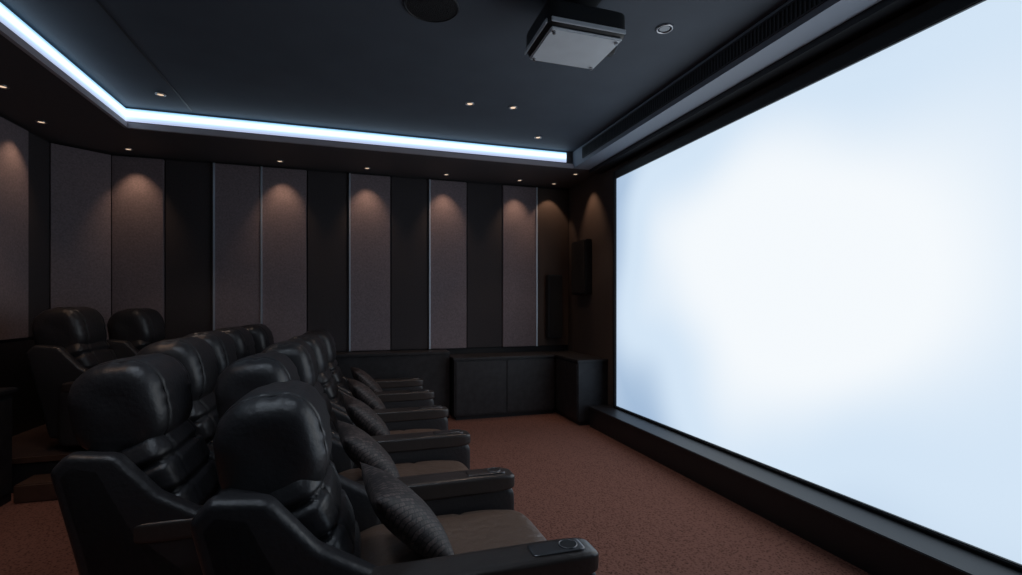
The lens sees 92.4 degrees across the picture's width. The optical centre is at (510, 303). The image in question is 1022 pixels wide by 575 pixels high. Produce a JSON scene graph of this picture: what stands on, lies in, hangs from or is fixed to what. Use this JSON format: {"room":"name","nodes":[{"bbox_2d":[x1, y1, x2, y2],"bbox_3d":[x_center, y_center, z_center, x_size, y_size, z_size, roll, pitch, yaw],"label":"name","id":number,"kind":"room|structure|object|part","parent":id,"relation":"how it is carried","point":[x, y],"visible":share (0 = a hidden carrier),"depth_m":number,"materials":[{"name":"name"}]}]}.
{"room":"home theater","nodes":[
{"label":"home theater","id":0,"kind":"room"},
{"bbox_2d":[0,116,50,342],"bbox_3d":[-3.889,-0.225,1.168,0.100,3.650,9.760,0,0,-17],"label":"wall","id":1,"kind":"structure","parent":0,"point":[28,338],"depth_m":5.08,"materials":[{"name":"grey paint"}]},
{"bbox_2d":[0,339,44,435],"bbox_3d":[-3.759,0.990,1.020,0.060,1.220,9.400,0,0,-17],"label":"baseboard","id":2,"kind":"structure","parent":1,"relation":"attached to","point":[27,414],"depth_m":4.96,"materials":[{"name":"black paint"}]},
{"bbox_2d":[0,117,110,339],"bbox_3d":[-3.983,-0.575,2.426,0.474,2.450,7.242,0,0,-17],"label":"wall panels","id":3,"kind":"object","parent":1,"relation":"attached to","point":[55,199],"visible":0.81,"depth_m":5.46,"materials":[{"name":"fabric"}]},
{"bbox_3d":[-4.972,-0.725,4.863,0.050,2.150,0.484,0,0,-17],"label":"panel","id":4,"kind":"part","parent":3,"relation":"part of","materials":[{"name":"fabric"}]},
{"bbox_3d":[-5.119,-0.725,5.299,0.030,2.150,0.404,0,0,-17],"label":"panel","id":5,"kind":"part","parent":3,"relation":"part of","materials":[{"name":"fabric"}]},
{"bbox_3d":[-5.005,-0.575,5.711,0.040,2.450,0.542,0,0,35],"label":"chamfer panel","id":6,"kind":"part","parent":3,"relation":"part of","materials":[{"name":"fabric"}]},
{"bbox_2d":[0,1,163,157],"bbox_3d":[-3.360,-1.940,1.334,1.010,0.219,9.760,0,0,-17],"label":"ceiling soffit","id":7,"kind":"structure","parent":1,"relation":"attached to","point":[34,93],"depth_m":4.66,"materials":[{"name":"grey paint"}]},
{"bbox_2d":[0,84,9,88],"bbox_3d":[-4.268,-1.826,4.109,0.094,0.018,0.094,0,0,-17],"label":"recessed light","id":8,"kind":"object","parent":7,"relation":"in","point":[2,86],"visible":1,"depth_m":4.11,"materials":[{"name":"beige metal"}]},
{"bbox_2d":[35,120,47,123],"bbox_3d":[-4.710,-1.826,4.914,0.094,0.018,0.094,0,0,-17],"label":"recessed light","id":9,"kind":"object","parent":7,"relation":"in","point":[37,121],"visible":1,"depth_m":4.91,"materials":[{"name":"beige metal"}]},
{"bbox_2d":[103,153,567,353],"bbox_3d":[-2.214,-0.225,6.862,6.710,3.650,0.100,0,0,-17],"label":"wall","id":10,"kind":"structure","parent":0,"point":[501,349],"depth_m":6.97,"materials":[{"name":"grey paint"}]},
{"bbox_2d":[112,156,164,339],"bbox_3d":[-4.587,-0.575,6.038,0.537,2.450,0.050,0,0,-17],"label":"panel","id":11,"kind":"object","parent":10,"relation":"attached to","point":[138,184],"visible":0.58,"depth_m":6.02,"materials":[{"name":"fabric"}]},
{"bbox_2d":[165,160,212,339],"bbox_3d":[-4.066,-0.575,6.212,0.537,2.450,0.030,0,0,-17],"label":"panel","id":12,"kind":"object","parent":10,"relation":"attached to","point":[188,185],"visible":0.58,"depth_m":6.19,"materials":[{"name":"fabric"}]},
{"bbox_2d":[213,163,214,330],"bbox_3d":[-3.799,-0.575,6.277,0.020,2.450,0.065,0,0,-17],"label":"metal strip","id":13,"kind":"object","parent":10,"relation":"attached to","point":[213,163],"visible":0.64,"depth_m":6.25,"materials":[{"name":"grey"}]},
{"bbox_2d":[215,163,260,329],"bbox_3d":[-3.539,-0.575,6.367,0.537,2.450,0.050,0,0,-17],"label":"panel","id":14,"kind":"object","parent":10,"relation":"attached to","point":[237,187],"visible":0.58,"depth_m":6.34,"materials":[{"name":"fabric"}]},
{"bbox_2d":[261,166,262,323],"bbox_3d":[-3.275,-0.575,6.442,0.020,2.450,0.065,0,0,-17],"label":"metal strip","id":15,"kind":"object","parent":10,"relation":"attached to","point":[261,166],"visible":0.64,"depth_m":6.41,"materials":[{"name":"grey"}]},
{"bbox_2d":[263,167,306,343],"bbox_3d":[-3.015,-0.575,6.532,0.537,2.450,0.050,0,0,-17],"label":"panel","id":16,"kind":"object","parent":10,"relation":"attached to","point":[284,190],"visible":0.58,"depth_m":6.51,"materials":[{"name":"fabric"}]},
{"bbox_2d":[308,171,348,350],"bbox_3d":[-2.494,-0.575,6.706,0.537,2.450,0.030,0,0,-17],"label":"panel","id":17,"kind":"object","parent":10,"relation":"attached to","point":[328,192],"visible":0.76,"depth_m":6.69,"materials":[{"name":"fabric"}]},
{"bbox_2d":[349,173,350,350],"bbox_3d":[-2.227,-0.575,6.771,0.020,2.450,0.065,0,0,-17],"label":"metal strip","id":18,"kind":"object","parent":10,"relation":"attached to","point":[349,173],"visible":1,"depth_m":6.74,"materials":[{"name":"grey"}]},
{"bbox_2d":[125,107,593,188],"bbox_3d":[-1.553,-1.940,6.441,5.500,0.219,1.100,0,0,-17],"label":"ceiling soffit","id":19,"kind":"structure","parent":10,"relation":"attached to","point":[167,144],"depth_m":6.21,"materials":[{"name":"grey paint"}]},
{"bbox_2d":[351,174,389,350],"bbox_3d":[-1.968,-0.575,6.861,0.537,2.450,0.050,0,0,-17],"label":"panel","id":20,"kind":"object","parent":10,"relation":"attached to","point":[370,194],"visible":1,"depth_m":6.83,"materials":[{"name":"fabric"}]},
{"bbox_2d":[391,177,428,349],"bbox_3d":[-1.447,-0.575,7.035,0.537,2.450,0.030,0,0,-17],"label":"panel","id":21,"kind":"object","parent":10,"relation":"attached to","point":[409,197],"visible":1,"depth_m":7.02,"materials":[{"name":"fabric"}]},
{"bbox_2d":[429,179,430,348],"bbox_3d":[-1.180,-0.575,7.101,0.020,2.450,0.065,0,0,-17],"label":"metal strip","id":22,"kind":"object","parent":10,"relation":"attached to","point":[429,179],"visible":1,"depth_m":7.07,"materials":[{"name":"silver"}]},
{"bbox_2d":[431,180,466,348],"bbox_3d":[-0.920,-0.575,7.190,0.537,2.450,0.050,0,0,-17],"label":"panel","id":23,"kind":"object","parent":10,"relation":"attached to","point":[448,198],"visible":1,"depth_m":7.16,"materials":[{"name":"fabric"}]},
{"bbox_2d":[467,183,501,347],"bbox_3d":[-0.399,-0.575,7.364,0.537,2.450,0.030,0,0,-17],"label":"panel","id":24,"kind":"object","parent":10,"relation":"attached to","point":[484,201],"visible":1,"depth_m":7.34,"materials":[{"name":"fabric"}]},
{"bbox_2d":[502,185,535,346],"bbox_3d":[0.128,-0.575,7.519,0.537,2.450,0.050,0,0,-17],"label":"panel","id":25,"kind":"object","parent":10,"relation":"attached to","point":[518,202],"visible":1,"depth_m":7.49,"materials":[{"name":"fabric"}]},
{"bbox_2d":[536,187,537,345],"bbox_3d":[0.392,-0.575,7.594,0.020,2.450,0.065,0,0,-17],"label":"metal strip","id":26,"kind":"object","parent":10,"relation":"attached to","point":[536,187],"visible":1,"depth_m":7.56,"materials":[{"name":"silver"}]},
{"bbox_2d":[538,188,567,345],"bbox_3d":[0.649,-0.575,7.693,0.537,2.450,0.030,0,0,-17],"label":"panel","id":27,"kind":"object","parent":10,"relation":"attached to","point":[552,203],"visible":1,"depth_m":7.68,"materials":[{"name":"brown fabric"}]},
{"bbox_2d":[546,275,561,337],"bbox_3d":[0.669,0.035,7.595,0.230,0.970,0.160,0,0,-17],"label":"tower speaker","id":28,"kind":"object","parent":27,"relation":"attached to","point":[553,282],"visible":1,"depth_m":7.52},
{"bbox_2d":[0,0,788,151],"bbox_3d":[-0.736,-2.100,2.159,6.710,0.100,9.960,0,0,-17],"label":"ceiling","id":29,"kind":"structure","parent":0,"point":[361,65],"depth_m":4.13,"materials":[{"name":"paint"}]},
{"bbox_2d":[96,0,192,111],"bbox_3d":[-2.257,-2.048,1.602,0.015,0.004,7.610,0,0,-17],"label":"trim","id":30,"kind":"structure","parent":29,"relation":"attached to","point":[98,2],"depth_m":3.94,"materials":[{"name":"black paint"}]},
{"bbox_2d":[155,92,165,96],"bbox_3d":[-3.422,-2.046,4.784,0.094,0.018,0.094,0,0,-17],"label":"recessed light","id":31,"kind":"object","parent":29,"relation":"in","point":[160,94],"visible":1,"depth_m":4.78,"materials":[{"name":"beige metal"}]},
{"bbox_2d":[0,2,573,168],"bbox_3d":[-0.440,-1.927,2.199,5.080,0.205,7.660,0,0,-17],"label":"light","id":32,"kind":"object","parent":29,"relation":"attached to","point":[12,27],"visible":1,"depth_m":5.39,"materials":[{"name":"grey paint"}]},
{"bbox_2d":[404,0,458,22],"bbox_3d":[-0.543,-2.042,3.362,0.376,0.016,0.376,0,0,-17],"label":"ceiling speaker","id":33,"kind":"object","parent":29,"relation":"attached to","point":[433,11],"depth_m":3.39},
{"bbox_2d":[465,101,473,105],"bbox_3d":[-0.420,-2.046,5.004,0.094,0.018,0.094,0,0,-17],"label":"recessed light","id":34,"kind":"object","parent":29,"relation":"in","point":[469,103],"visible":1,"depth_m":5.00,"materials":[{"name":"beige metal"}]},
{"bbox_2d":[509,105,517,109],"bbox_3d":[0.021,-2.046,5.101,0.094,0.018,0.094,0,0,-17],"label":"recessed light","id":35,"kind":"object","parent":29,"relation":"in","point":[513,107],"visible":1,"depth_m":5.10,"materials":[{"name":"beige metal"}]},
{"bbox_2d":[524,0,625,70],"bbox_3d":[0.455,-1.876,3.343,0.624,0.337,0.475,0,0,-17],"label":"ceiling projector","id":36,"kind":"object","parent":29,"relation":"attached to","point":[576,33],"depth_m":3.18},
{"bbox_2d":[656,23,673,33],"bbox_3d":[1.141,-2.046,3.640,0.128,0.018,0.128,0,0,-17],"label":"recessed light","id":37,"kind":"object","parent":29,"relation":"in","point":[664,28],"visible":1,"depth_m":3.63,"materials":[{"name":"silver metal"}]},
{"bbox_2d":[0,411,870,574],"bbox_3d":[-0.736,1.650,2.159,6.710,0.100,9.960,0,0,-17],"label":"floor","id":38,"kind":"structure","parent":0,"point":[641,516],"depth_m":3.71,"materials":[{"name":"carpet"}]},
{"bbox_2d":[0,387,17,506],"bbox_3d":[-4.149,1.140,3.371,0.595,0.920,1.180,0,0,-17],"label":"console","id":39,"kind":"object","parent":38,"relation":"on","point":[5,393],"visible":1,"depth_m":3.90,"materials":[{"name":"brown wood"}]},
{"bbox_3d":[-3.971,1.140,3.721,0.015,0.760,0.520,0,0,-17],"label":"drawer","id":40,"kind":"part","parent":39,"relation":"part of","materials":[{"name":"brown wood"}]},
{"bbox_2d":[11,424,86,503],"bbox_3d":[-3.944,1.452,4.895,1.910,0.295,1.865,0,0,-17],"label":"platform","id":41,"kind":"object","parent":38,"relation":"on","point":[35,454],"visible":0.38,"depth_m":4.20,"materials":[{"name":"brown carpet"}]},
{"bbox_2d":[26,306,116,449],"bbox_3d":[-3.775,0.666,4.768,1.234,1.284,0.910,0,0,-17],"label":"recliner chair","id":42,"kind":"object","parent":41,"relation":"on","point":[69,341],"visible":0.55,"depth_m":4.36,"materials":[{"name":"black leather"}]},
{"bbox_3d":[-3.519,0.998,4.460,0.920,0.500,0.150,0,0,-17],"label":"arm","id":43,"kind":"part","parent":42,"relation":"part of","materials":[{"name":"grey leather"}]},
{"bbox_2d":[65,341,116,368],"bbox_3d":[-3.994,0.617,4.701,0.243,0.626,0.607,-23,7,-16],"label":"cushion","id":44,"kind":"object","parent":42,"relation":"on","point":[87,354],"depth_m":4.51,"materials":[{"name":"grey leather"}]},
{"bbox_2d":[106,308,165,358],"bbox_3d":[-3.718,0.676,5.509,1.200,1.264,0.810,0,0,-17],"label":"recliner chair","id":45,"kind":"object","parent":41,"relation":"on","point":[131,330],"visible":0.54,"depth_m":5.11,"materials":[{"name":"black leather"}]},
{"bbox_2d":[131,340,151,350],"bbox_3d":[-3.938,0.617,5.389,0.243,0.626,0.607,-23,7,-16],"label":"cushion","id":46,"kind":"object","parent":45,"relation":"on","point":[137,345],"depth_m":5.12,"materials":[{"name":"grey leather"}]},
{"bbox_2d":[51,353,221,574],"bbox_3d":[-1.724,0.933,2.577,0.834,1.334,0.820,0,0,-17],"label":"recliner chair","id":47,"kind":"object","parent":38,"relation":"on","point":[129,502],"visible":0.77,"depth_m":2.24,"materials":[{"name":"black leather"}]},
{"bbox_2d":[119,419,221,504],"bbox_3d":[-1.753,0.909,2.575,0.243,0.626,0.607,-23,7,-16],"label":"cushion","id":48,"kind":"object","parent":47,"relation":"on","point":[180,461],"depth_m":2.39,"materials":[{"name":"black leather"}]},
{"bbox_3d":[-1.481,1.290,2.312,0.520,0.500,0.150,0,0,-17],"label":"arm","id":49,"kind":"part","parent":47,"relation":"part of","materials":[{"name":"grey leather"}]},
{"bbox_2d":[135,336,218,448],"bbox_3d":[-2.050,0.915,3.349,0.834,1.370,0.910,0,0,-17],"label":"recliner chair","id":50,"kind":"object","parent":38,"relation":"on","point":[196,355],"visible":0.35,"depth_m":3.19,"materials":[{"name":"black leather"}]},
{"bbox_2d":[188,391,218,445],"bbox_3d":[-2.094,0.909,3.390,0.243,0.626,0.607,-23,7,-16],"label":"cushion","id":51,"kind":"object","parent":50,"relation":"on","point":[204,415],"depth_m":3.19,"materials":[{"name":"grey leather"}]},
{"bbox_2d":[182,330,236,390],"bbox_3d":[-2.371,0.915,4.171,0.834,1.370,0.910,0,0,-17],"label":"recliner chair","id":52,"kind":"object","parent":38,"relation":"on","point":[223,345],"visible":0.15,"depth_m":4.02,"materials":[{"name":"black leather"}]},
{"bbox_2d":[216,326,255,359],"bbox_3d":[-2.617,0.915,4.953,0.834,1.370,0.910,0,0,-17],"label":"recliner chair","id":53,"kind":"object","parent":38,"relation":"on","point":[243,340],"visible":0.18,"depth_m":4.78,"materials":[{"name":"black leather"}]},
{"bbox_2d":[214,351,299,419],"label":"recliner chair","id":54,"kind":"object","parent":38,"relation":"on","point":[244,375],"depth_m":2.66,"materials":[{"name":"black leather"}]},
{"bbox_2d":[241,324,273,353],"bbox_3d":[-2.766,0.915,5.693,0.834,1.370,1.010,0,0,-17],"label":"recliner chair","id":55,"kind":"object","parent":38,"relation":"on","point":[262,335],"visible":0.16,"depth_m":5.44,"materials":[{"name":"black leather"}]},
{"bbox_2d":[261,339,355,439],"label":"recliner chair","id":56,"kind":"object","parent":38,"relation":"on","point":[301,354],"depth_m":3.67,"materials":[{"name":"black leather"}]},
{"bbox_2d":[314,381,337,432],"bbox_3d":[-1.535,0.909,3.880,0.243,0.626,0.607,-23,7,-16],"label":"cushion","id":57,"kind":"object","parent":56,"relation":"on","point":[333,422],"depth_m":3.85,"materials":[{"name":"grey leather"}]},
{"bbox_2d":[342,394,390,435],"bbox_3d":[-1.153,0.935,3.935,0.341,0.366,0.500,0,0,-24],"label":"throw pillow","id":58,"kind":"object","parent":56,"relation":"on","point":[361,414],"visible":0.75,"depth_m":3.75,"materials":[{"name":"grey fabric"}]},
{"bbox_2d":[289,334,352,412],"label":"recliner chair","id":59,"kind":"object","parent":38,"relation":"on","point":[325,378],"depth_m":4.55,"materials":[{"name":"black leather"}]},
{"bbox_2d":[317,368,344,406],"bbox_3d":[-1.798,0.909,4.783,0.243,0.626,0.607,-23,7,-16],"label":"cushion","id":60,"kind":"object","parent":59,"relation":"on","point":[325,378],"depth_m":4.56,"materials":[{"name":"grey leather"}]},
{"bbox_2d":[347,378,385,409],"bbox_3d":[-1.416,0.935,4.838,0.341,0.366,0.500,0,0,-24],"label":"throw pillow","id":61,"kind":"object","parent":59,"relation":"on","point":[360,391],"visible":0.66,"depth_m":4.65,"materials":[{"name":"grey fabric"}]},
{"bbox_2d":[302,329,352,395],"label":"recliner chair","id":62,"kind":"object","parent":38,"relation":"on","point":[342,381],"depth_m":5.46,"materials":[{"name":"black leather"}]},
{"bbox_2d":[328,359,347,388],"bbox_3d":[-2.060,0.909,5.686,0.243,0.626,0.607,-23,7,-16],"label":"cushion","id":63,"kind":"object","parent":62,"relation":"on","point":[336,371],"depth_m":5.47,"materials":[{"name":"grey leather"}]},
{"bbox_2d":[330,436,363,485],"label":"recliner chair","id":64,"kind":"object","parent":38,"relation":"on","point":[344,466],"depth_m":3.36,"materials":[{"name":"black leather"}]},
{"bbox_2d":[336,419,399,476],"bbox_3d":[-0.881,0.935,3.036,0.341,0.366,0.500,0,0,-24],"label":"throw pillow","id":65,"kind":"object","parent":64,"relation":"on","point":[359,446],"visible":0.8,"depth_m":2.87,"materials":[{"name":"grey fabric"}]},
{"bbox_3d":[-0.693,1.220,3.157,0.956,0.203,0.778,0,0,-17],"label":"seat","id":66,"kind":"part","parent":64,"relation":"part of","materials":[{"name":"brown leather"}]},
{"bbox_2d":[335,349,449,417],"bbox_3d":[-2.780,1.130,6.409,3.940,0.940,0.315,0,0,-17],"label":"ledge","id":67,"kind":"object","parent":38,"relation":"on","point":[433,366],"visible":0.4,"depth_m":6.71,"materials":[{"name":"brown wood"}]},
{"bbox_2d":[190,380,598,574],"bbox_3d":[-0.478,0.973,2.187,1.450,1.254,0.995,0,0,-17],"label":"recliner chair","id":68,"kind":"object","parent":38,"relation":"on","point":[282,506],"visible":0.97,"depth_m":1.84,"materials":[{"name":"black leather"}]},
{"bbox_2d":[269,460,361,558],"bbox_3d":[-0.847,0.909,2.126,0.243,0.626,0.607,-23,7,-16],"label":"cushion","id":69,"kind":"object","parent":68,"relation":"on","point":[315,495],"depth_m":1.88,"materials":[{"name":"black leather"}]},
{"bbox_2d":[360,462,453,558],"bbox_3d":[-0.465,0.935,2.181,0.341,0.366,0.500,0,0,-24],"label":"throw pillow","id":70,"kind":"object","parent":68,"relation":"on","point":[397,506],"visible":0.94,"depth_m":2.01,"materials":[{"name":"grey fabric"}]},
{"bbox_3d":[-0.277,1.220,2.302,0.956,0.203,0.778,0,0,-17],"label":"seat","id":71,"kind":"part","parent":68,"relation":"part of","materials":[{"name":"brown leather"}]},
{"bbox_2d":[527,538,584,556],"bbox_3d":[0.180,0.976,1.962,0.220,0.014,0.100,0,0,-17],"label":"cup holder","id":72,"kind":"object","parent":68,"relation":"on","point":[567,546],"depth_m":1.94,"materials":[{"name":"black paint"}]},
{"bbox_2d":[374,377,433,408],"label":"recliner chair","id":73,"kind":"object","parent":38,"relation":"on","point":[403,392],"depth_m":5.46,"materials":[{"name":"black leather"}]},
{"bbox_2d":[351,367,382,391],"bbox_3d":[-1.679,0.935,5.741,0.341,0.366,0.500,0,0,-24],"label":"throw pillow","id":74,"kind":"object","parent":73,"relation":"on","point":[359,375],"visible":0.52,"depth_m":5.56,"materials":[{"name":"grey fabric"}]},
{"bbox_3d":[-1.716,1.290,6.277,1.170,0.500,0.150,0,0,-17],"label":"arm","id":75,"kind":"part","parent":73,"relation":"part of","materials":[{"name":"grey leather"}]},
{"bbox_3d":[-1.439,1.290,5.394,1.170,0.500,0.150,0,0,-17],"label":"arm","id":76,"kind":"part","parent":73,"relation":"part of","materials":[{"name":"grey leather"}]},
{"bbox_2d":[409,389,428,391],"bbox_3d":[-1.033,0.976,5.522,0.220,0.014,0.100,0,0,-17],"label":"cup holder","id":77,"kind":"object","parent":73,"relation":"on","point":[417,390],"depth_m":5.49,"materials":[{"name":"black paint"}]},
{"bbox_2d":[373,405,447,430],"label":"recliner chair","id":78,"kind":"object","parent":38,"relation":"on","point":[422,417],"depth_m":4.51,"materials":[{"name":"black leather"}]},
{"bbox_3d":[-1.166,1.290,4.495,1.170,0.500,0.150,0,0,-17],"label":"arm","id":79,"kind":"part","parent":78,"relation":"part of","materials":[{"name":"grey leather"}]},
{"bbox_2d":[418,405,441,408],"bbox_3d":[-0.761,0.976,4.622,0.220,0.014,0.100,0,0,-17],"label":"cup holder","id":80,"kind":"object","parent":78,"relation":"on","point":[434,406],"depth_m":4.59,"materials":[{"name":"black paint"}]},
{"bbox_2d":[371,429,469,469],"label":"recliner chair","id":81,"kind":"object","parent":38,"relation":"on","point":[410,446],"depth_m":3.62,"materials":[{"name":"black leather"}]},
{"bbox_3d":[-0.884,1.290,3.598,1.170,0.500,0.150,0,0,-17],"label":"arm","id":82,"kind":"part","parent":81,"relation":"part of","materials":[{"name":"grey leather"}]},
{"bbox_3d":[-0.965,1.220,4.057,0.956,0.203,0.778,0,0,-17],"label":"seat","id":83,"kind":"part","parent":81,"relation":"part of","materials":[{"name":"brown leather"}]},
{"bbox_2d":[433,429,462,434],"bbox_3d":[-0.479,0.976,3.725,0.220,0.014,0.100,0,0,-17],"label":"cup holder","id":84,"kind":"object","parent":81,"relation":"on","point":[454,431],"depth_m":3.70,"materials":[{"name":"black paint"}]},
{"bbox_2d":[395,460,514,515],"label":"recliner chair","id":85,"kind":"object","parent":38,"relation":"on","point":[442,487],"depth_m":2.76,"materials":[{"name":"black leather"}]},
{"bbox_3d":[-0.555,1.290,2.716,1.170,0.500,0.150,0,0,-17],"label":"arm","id":86,"kind":"part","parent":85,"relation":"part of","materials":[{"name":"grey leather"}]},
{"bbox_2d":[466,467,504,476],"bbox_3d":[-0.149,0.976,2.844,0.220,0.014,0.100,0,0,-17],"label":"cup holder","id":87,"kind":"object","parent":85,"relation":"on","point":[494,471],"depth_m":2.82,"materials":[{"name":"black paint"}]},
{"bbox_2d":[450,351,554,419],"bbox_3d":[-0.150,1.167,7.131,1.490,0.865,0.515,0,0,-17],"label":"base cabinet","id":88,"kind":"object","parent":38,"relation":"on","point":[482,385],"visible":0.94,"depth_m":6.91,"materials":[{"name":"brown wood"}]},
{"bbox_3d":[-0.408,1.155,6.803,0.720,0.730,0.015,0,0,-17],"label":"door","id":89,"kind":"part","parent":88,"relation":"part of","materials":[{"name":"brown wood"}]},
{"bbox_3d":[0.288,1.155,7.022,0.720,0.730,0.015,0,0,-17],"label":"door","id":90,"kind":"part","parent":88,"relation":"part of","materials":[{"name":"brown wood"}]},
{"bbox_2d":[543,351,607,424],"bbox_3d":[0.895,1.167,7.066,0.445,0.865,1.265,0,0,-17],"label":"base cabinet","id":91,"kind":"object","parent":38,"relation":"on","point":[580,380],"visible":0.94,"depth_m":6.53,"materials":[{"name":"brown wood"}]},
{"bbox_2d":[588,404,1021,574],"bbox_3d":[2.412,1.465,2.456,0.315,0.270,8.400,0,0,-17],"label":"plinth","id":92,"kind":"object","parent":38,"relation":"on","point":[874,543],"visible":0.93,"depth_m":3.37,"materials":[{"name":"black paint"}]},
{"bbox_2d":[568,0,945,405],"bbox_3d":[2.417,-0.225,3.150,0.100,3.650,9.760,0,0,-17],"label":"wall","id":93,"kind":"structure","parent":0,"point":[590,201],"depth_m":6.75,"materials":[{"name":"brown fabric"}]},
{"bbox_2d":[571,239,591,294],"bbox_3d":[1.031,-0.535,7.200,0.115,0.790,0.480,0,0,-17],"label":"wall speaker","id":94,"kind":"object","parent":93,"relation":"attached to","point":[581,251],"visible":1,"depth_m":7.06,"materials":[{"name":"black paint"}]},
{"bbox_2d":[571,240,584,292],"bbox_3d":[0.983,-0.535,7.185,0.015,0.750,0.440,0,0,-17],"label":"grille","id":95,"kind":"object","parent":94,"relation":"attached to","point":[578,247],"depth_m":7.15,"materials":[{"name":"black fabric"}]},
{"bbox_2d":[584,0,822,156],"bbox_3d":[1.789,-1.950,3.576,0.003,0.140,5.750,0,0,-17],"label":"trim","id":96,"kind":"structure","parent":93,"relation":"attached to","point":[798,0],"depth_m":3.76,"materials":[{"name":"black paint"}]},
{"bbox_2d":[582,0,826,157],"bbox_3d":[1.784,-1.950,3.576,0.012,0.140,5.754,0,0,-17],"label":"air vent grille","id":97,"kind":"object","parent":93,"relation":"attached to","point":[651,106],"visible":1,"depth_m":4.07,"materials":[{"name":"black metal"}]},
{"bbox_2d":[573,0,881,169],"bbox_3d":[2.334,-1.940,2.547,0.420,0.219,8.660,0,0,-17],"label":"ceiling soffit","id":98,"kind":"structure","parent":93,"relation":"attached to","point":[830,14],"depth_m":3.87,"materials":[{"name":"grey paint"}]},
{"bbox_2d":[589,0,928,174],"bbox_3d":[2.448,-1.805,2.583,0.180,0.050,8.660,0,0,-17],"label":"trim","id":99,"kind":"structure","parent":93,"relation":"attached to","point":[879,14],"depth_m":3.73,"materials":[{"name":"black paint"}]},
{"bbox_2d":[613,0,1021,571],"bbox_3d":[2.135,-0.185,3.779,0.060,3.030,5.330,0,0,-17],"label":"projection screen","id":100,"kind":"object","parent":93,"relation":"attached to","point":[817,283],"visible":1,"depth_m":3.24,"materials":[{"name":"white fabric"}]},
{"bbox_3d":[1.345,-0.185,6.293,0.060,3.030,0.060,0,0,-17],"label":"frame","id":101,"kind":"part","parent":100,"relation":"part of","materials":[{"name":"black paint"}]},
{"bbox_3d":[2.129,-1.650,3.798,0.060,0.100,5.170,0,0,-17],"label":"frame","id":102,"kind":"part","parent":100,"relation":"part of","materials":[{"name":"black paint"}]},
{"bbox_3d":[2.129,1.315,3.798,0.060,0.030,5.170,0,0,-17],"label":"frame","id":103,"kind":"part","parent":100,"relation":"part of","materials":[{"name":"black paint"}]}
]}

